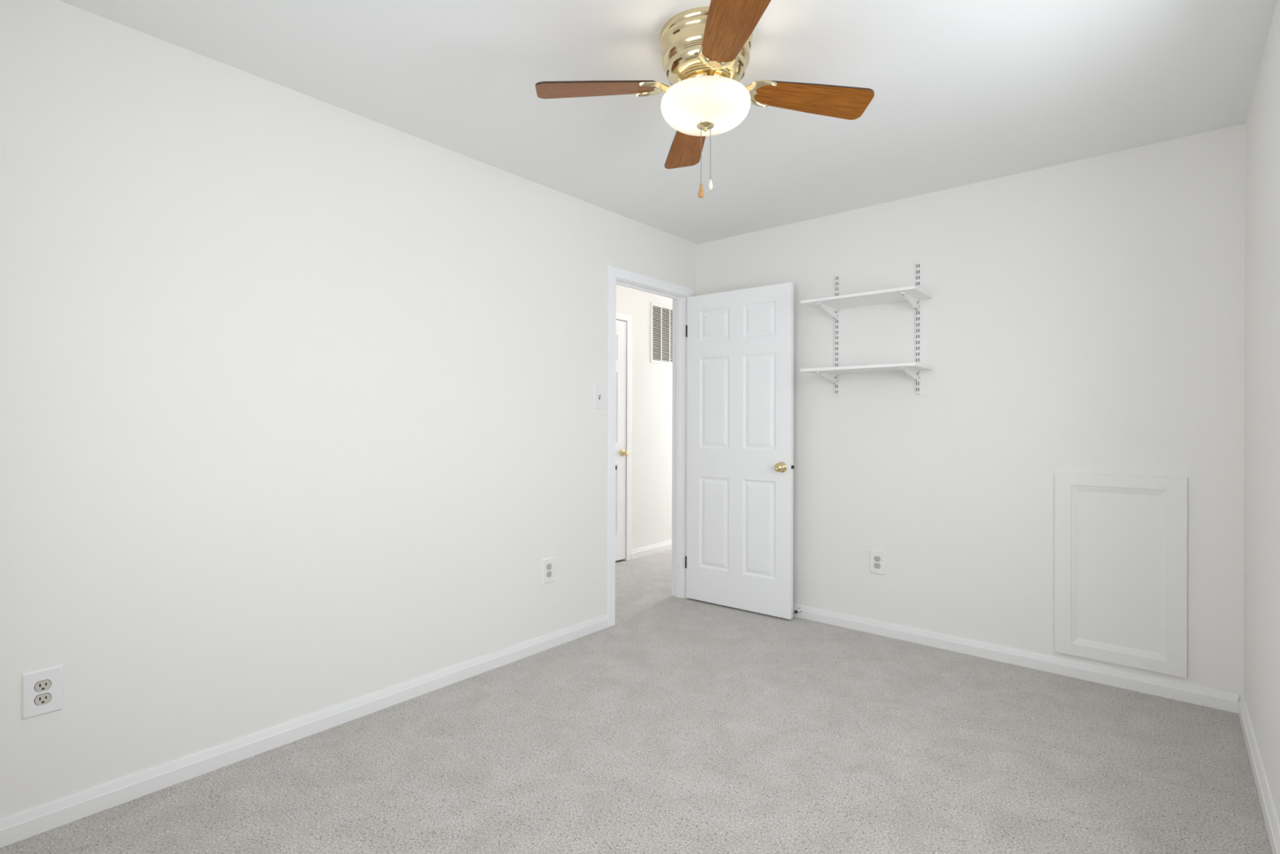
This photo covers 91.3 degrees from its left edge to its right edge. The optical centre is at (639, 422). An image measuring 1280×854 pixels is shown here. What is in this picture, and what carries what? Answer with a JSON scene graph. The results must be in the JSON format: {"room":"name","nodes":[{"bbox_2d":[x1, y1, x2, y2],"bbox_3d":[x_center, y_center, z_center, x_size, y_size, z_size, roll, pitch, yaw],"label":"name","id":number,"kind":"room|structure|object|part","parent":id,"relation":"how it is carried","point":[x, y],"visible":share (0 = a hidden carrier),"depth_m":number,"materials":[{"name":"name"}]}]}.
{"room":"empty bedroom","nodes":[
{"label":"empty bedroom","id":0,"kind":"room"},
{"bbox_2d":[0,0,697,817],"bbox_3d":[0.051,-0.025,4.033,0.100,2.440,6.950,0,0,40],"label":"wall","id":1,"kind":"structure","parent":0,"point":[299,418],"depth_m":2.25,"materials":[{"name":"white paint"}]},
{"bbox_2d":[21,664,63,719],"bbox_3d":[-1.742,0.785,1.826,0.009,0.133,0.089,0,0,40],"label":"wall outlet","id":2,"kind":"object","parent":1,"relation":"attached to","point":[42,690],"visible":1,"depth_m":1.82,"materials":[{"name":"white plastic"}]},
{"bbox_2d":[34,692,51,705],"bbox_3d":[-1.740,0.805,1.824,0.003,0.030,0.037,0,0,40],"label":"receptacle","id":3,"kind":"object","parent":2,"relation":"attached to","point":[40,698],"depth_m":1.82,"materials":[{"name":"beige plastic"}]},
{"bbox_2d":[34,679,51,692],"bbox_3d":[-1.740,0.766,1.824,0.003,0.030,0.037,0,0,40],"label":"receptacle","id":4,"kind":"object","parent":2,"relation":"attached to","point":[40,685],"depth_m":1.82,"materials":[{"name":"beige plastic"}]},
{"bbox_2d":[0,613,608,847],"bbox_3d":[-1.132,1.154,2.546,0.014,0.076,2.916,0,0,40],"label":"baseboard","id":5,"kind":"structure","parent":1,"relation":"attached to","point":[28,823],"depth_m":2.24,"materials":[{"name":"white paint"}]},
{"bbox_2d":[542,556,555,584],"bbox_3d":[-0.483,0.783,3.318,0.009,0.133,0.089,0,0,40],"label":"wall outlet","id":6,"kind":"object","parent":1,"relation":"attached to","point":[548,564],"visible":1,"depth_m":3.31,"materials":[{"name":"white plastic"}]},
{"bbox_2d":[546,570,551,577],"bbox_3d":[-0.480,0.802,3.317,0.003,0.030,0.037,0,0,40],"label":"receptacle","id":7,"kind":"object","parent":6,"relation":"attached to","point":[548,572],"depth_m":3.32,"materials":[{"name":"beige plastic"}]},
{"bbox_2d":[546,563,551,569],"bbox_3d":[-0.480,0.763,3.317,0.003,0.030,0.037,0,0,40],"label":"receptacle","id":8,"kind":"object","parent":6,"relation":"attached to","point":[548,565],"depth_m":3.32,"materials":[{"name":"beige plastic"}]},
{"bbox_2d":[593,385,604,408],"bbox_3d":[-0.231,-0.147,3.605,0.020,0.132,0.082,0,0,40],"label":"light switch","id":9,"kind":"object","parent":1,"relation":"attached to","point":[598,391],"visible":1,"depth_m":3.60,"materials":[{"name":"white plastic"}]},
{"bbox_2d":[606,265,693,626],"bbox_3d":[0.040,0.138,4.019,0.136,2.115,0.842,0,0,40],"label":"door frame","id":10,"kind":"structure","parent":1,"relation":"attached to","point":[679,294],"depth_m":4.26,"materials":[{"name":"white paint"}]},
{"bbox_2d":[684,282,794,619],"bbox_3d":[0.616,0.168,4.008,0.776,2.031,0.140,0,0,38],"label":"door","id":11,"kind":"structure","parent":1,"relation":"in","point":[740,498],"depth_m":3.98,"materials":[{"name":"white paint"}]},
{"bbox_3d":[0.843,0.270,3.780,0.066,0.066,0.062,0,0,38],"label":"handle","id":12,"kind":"part","parent":11,"relation":"part of","materials":[{"name":"gold metal"}]},
{"bbox_2d":[0,549,1272,853],"bbox_3d":[0.757,1.247,3.500,4.075,0.100,7.050,0,0,40],"label":"floor","id":13,"kind":"structure","parent":0,"point":[678,725],"depth_m":2.19,"materials":[{"name":"carpet"}]},
{"bbox_2d":[616,284,672,560],"bbox_3d":[-0.155,-0.025,5.482,0.120,2.440,5.000,0,0,40],"label":"wall","id":14,"kind":"structure","parent":0,"point":[651,382],"depth_m":5.66,"materials":[{"name":"white paint"}]},
{"bbox_2d":[615,320,629,560],"bbox_3d":[-0.358,0.149,5.121,0.098,2.050,0.765,0,0,40],"label":"door","id":15,"kind":"structure","parent":14,"relation":"in","point":[621,452],"depth_m":5.37,"materials":[{"name":"white paint"}]},
{"bbox_3d":[-0.128,0.257,5.368,0.062,0.066,0.066,0,0,40],"label":"handle","id":16,"kind":"part","parent":15,"relation":"part of","materials":[{"name":"gold metal"}]},
{"bbox_2d":[616,311,631,560],"bbox_3d":[-0.367,0.125,5.128,0.012,2.138,0.897,0,0,40],"label":"door frame","id":17,"kind":"structure","parent":14,"relation":"attached to","point":[628,317],"depth_m":5.44,"materials":[{"name":"white paint"}]},
{"bbox_2d":[631,540,671,559],"bbox_3d":[0.711,1.155,6.409,0.014,0.085,2.463,0,0,40],"label":"baseboard","id":18,"kind":"structure","parent":14,"relation":"attached to","point":[643,551],"depth_m":5.68,"materials":[{"name":"white paint"}]},
{"bbox_2d":[650,302,672,364],"bbox_3d":[0.280,-0.821,5.897,0.007,0.546,0.565,0,0,40],"label":"air vent","id":19,"kind":"object","parent":14,"relation":"in","point":[661,317],"visible":0.59,"depth_m":5.80,"materials":[{"name":"white metal"}]},
{"bbox_2d":[58,0,1276,244],"bbox_3d":[0.764,-1.293,3.500,4.075,0.100,7.050,0,0,40],"label":"ceiling","id":20,"kind":"structure","parent":0,"point":[966,91],"depth_m":2.26,"materials":[{"name":"white paint"}]},
{"bbox_2d":[535,0,874,198],"bbox_3d":[0.211,-0.979,2.019,0.845,0.530,0.845,0,0,40],"label":"ceiling fan","id":21,"kind":"object","parent":20,"relation":"hanging from","point":[705,51],"visible":1,"depth_m":1.96,"materials":[{"name":"brown wood"}]},
{"bbox_3d":[-0.140,-1.062,1.990,0.377,0.006,0.145,-4,11,-5],"label":"blade","id":22,"kind":"part","parent":21,"relation":"part of","materials":[{"name":"brown wood"}]},
{"bbox_3d":[0.183,-1.061,2.370,0.145,0.006,0.377,-10,-4,-5],"label":"blade","id":23,"kind":"part","parent":21,"relation":"part of","materials":[{"name":"brown wood"}]},
{"bbox_3d":[0.194,-0.862,1.987,0.003,0.202,0.003,0,0,40],"label":"pull chain","id":24,"kind":"part","parent":21,"relation":"part of","materials":[{"name":"silver metal"}]},
{"bbox_3d":[0.211,-1.006,2.019,0.289,0.093,0.289,0,0,40],"label":"lamp shade","id":25,"kind":"part","parent":21,"relation":"part of","materials":[{"name":"white glass"}]},
{"bbox_3d":[0.227,-0.873,2.019,0.003,0.176,0.003,0,0,40],"label":"pull chain","id":26,"kind":"part","parent":21,"relation":"part of","materials":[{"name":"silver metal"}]},
{"bbox_3d":[0.240,-1.061,1.668,0.145,0.006,0.377,11,4,-5],"label":"blade","id":27,"kind":"part","parent":21,"relation":"part of","materials":[{"name":"brown wood"}]},
{"bbox_3d":[0.562,-1.060,2.047,0.377,0.006,0.145,5,-11,-5],"label":"blade","id":28,"kind":"part","parent":21,"relation":"part of","materials":[{"name":"brown wood"}]},
{"bbox_2d":[697,123,1244,700],"bbox_3d":[1.532,-0.020,3.483,2.873,2.440,0.120,0,0,40],"label":"wall","id":29,"kind":"structure","parent":0,"point":[1087,315],"depth_m":3.12,"materials":[{"name":"white paint"}]},
{"bbox_2d":[794,607,802,613],"bbox_3d":[0.965,1.146,3.817,0.024,0.024,0.070,0,0,40],"label":"door stop","id":30,"kind":"object","parent":29,"relation":"attached to","point":[800,609],"visible":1,"depth_m":3.83,"materials":[{"name":"white plastic"}]},
{"bbox_2d":[800,261,932,395],"bbox_3d":[1.239,-0.518,3.445,0.616,0.720,0.318,0,0,40],"label":"wall shelf","id":31,"kind":"object","parent":29,"relation":"attached to","point":[913,295],"visible":1,"depth_m":3.41,"materials":[{"name":"white metal"}]},
{"bbox_3d":[1.167,-0.518,3.706,0.024,0.720,0.013,0,0,40],"label":"rail","id":32,"kind":"part","parent":31,"relation":"part of","materials":[{"name":"white metal"}]},
{"bbox_3d":[1.516,-0.517,3.411,0.024,0.720,0.013,0,0,40],"label":"rail","id":33,"kind":"part","parent":31,"relation":"part of","materials":[{"name":"white metal"}]},
{"bbox_2d":[869,549,885,574],"bbox_3d":[1.347,0.792,3.554,0.089,0.133,0.009,0,0,40],"label":"wall outlet","id":34,"kind":"object","parent":29,"relation":"attached to","point":[877,557],"visible":1,"depth_m":3.55,"materials":[{"name":"white plastic"}]},
{"bbox_2d":[873,562,879,568],"bbox_3d":[1.345,0.812,3.551,0.037,0.030,0.003,0,0,40],"label":"receptacle","id":35,"kind":"object","parent":34,"relation":"attached to","point":[876,565],"depth_m":3.55,"materials":[{"name":"beige plastic"}]},
{"bbox_2d":[873,555,879,561],"bbox_3d":[1.345,0.773,3.551,0.037,0.030,0.003,0,0,40],"label":"receptacle","id":36,"kind":"object","parent":34,"relation":"attached to","point":[876,558],"depth_m":3.55,"materials":[{"name":"beige plastic"}]},
{"bbox_2d":[792,603,1238,713],"bbox_3d":[1.439,1.161,3.471,2.723,0.076,0.014,0,0,40],"label":"baseboard","id":37,"kind":"structure","parent":29,"relation":"attached to","point":[1189,693],"depth_m":3.05,"materials":[{"name":"white paint"}]},
{"bbox_2d":[1054,471,1186,677],"bbox_3d":[2.174,0.665,2.849,0.476,0.860,0.020,0,0,40],"label":"access panel","id":38,"kind":"object","parent":29,"relation":"attached to","point":[1121,540],"visible":1,"depth_m":2.84,"materials":[{"name":"white paint"}]},
{"bbox_3d":[2.178,0.667,2.854,0.289,0.690,0.008,0,0,40],"label":"panel","id":39,"kind":"part","parent":38,"relation":"part of","materials":[{"name":"white paint"}]},
{"bbox_2d":[1243,0,1279,823],"bbox_3d":[1.272,-0.021,1.040,0.120,2.440,3.950,0,0,40],"label":"wall","id":40,"kind":"structure","parent":0,"point":[1261,694],"depth_m":2.03,"materials":[{"name":"white paint"}]},
{"bbox_2d":[1238,694,1279,853],"bbox_3d":[1.255,1.161,1.130,0.016,0.076,3.830,0,0,40],"label":"baseboard","id":41,"kind":"structure","parent":40,"relation":"attached to","point":[1272,823],"depth_m":2.00,"materials":[{"name":"white paint"}]}
]}

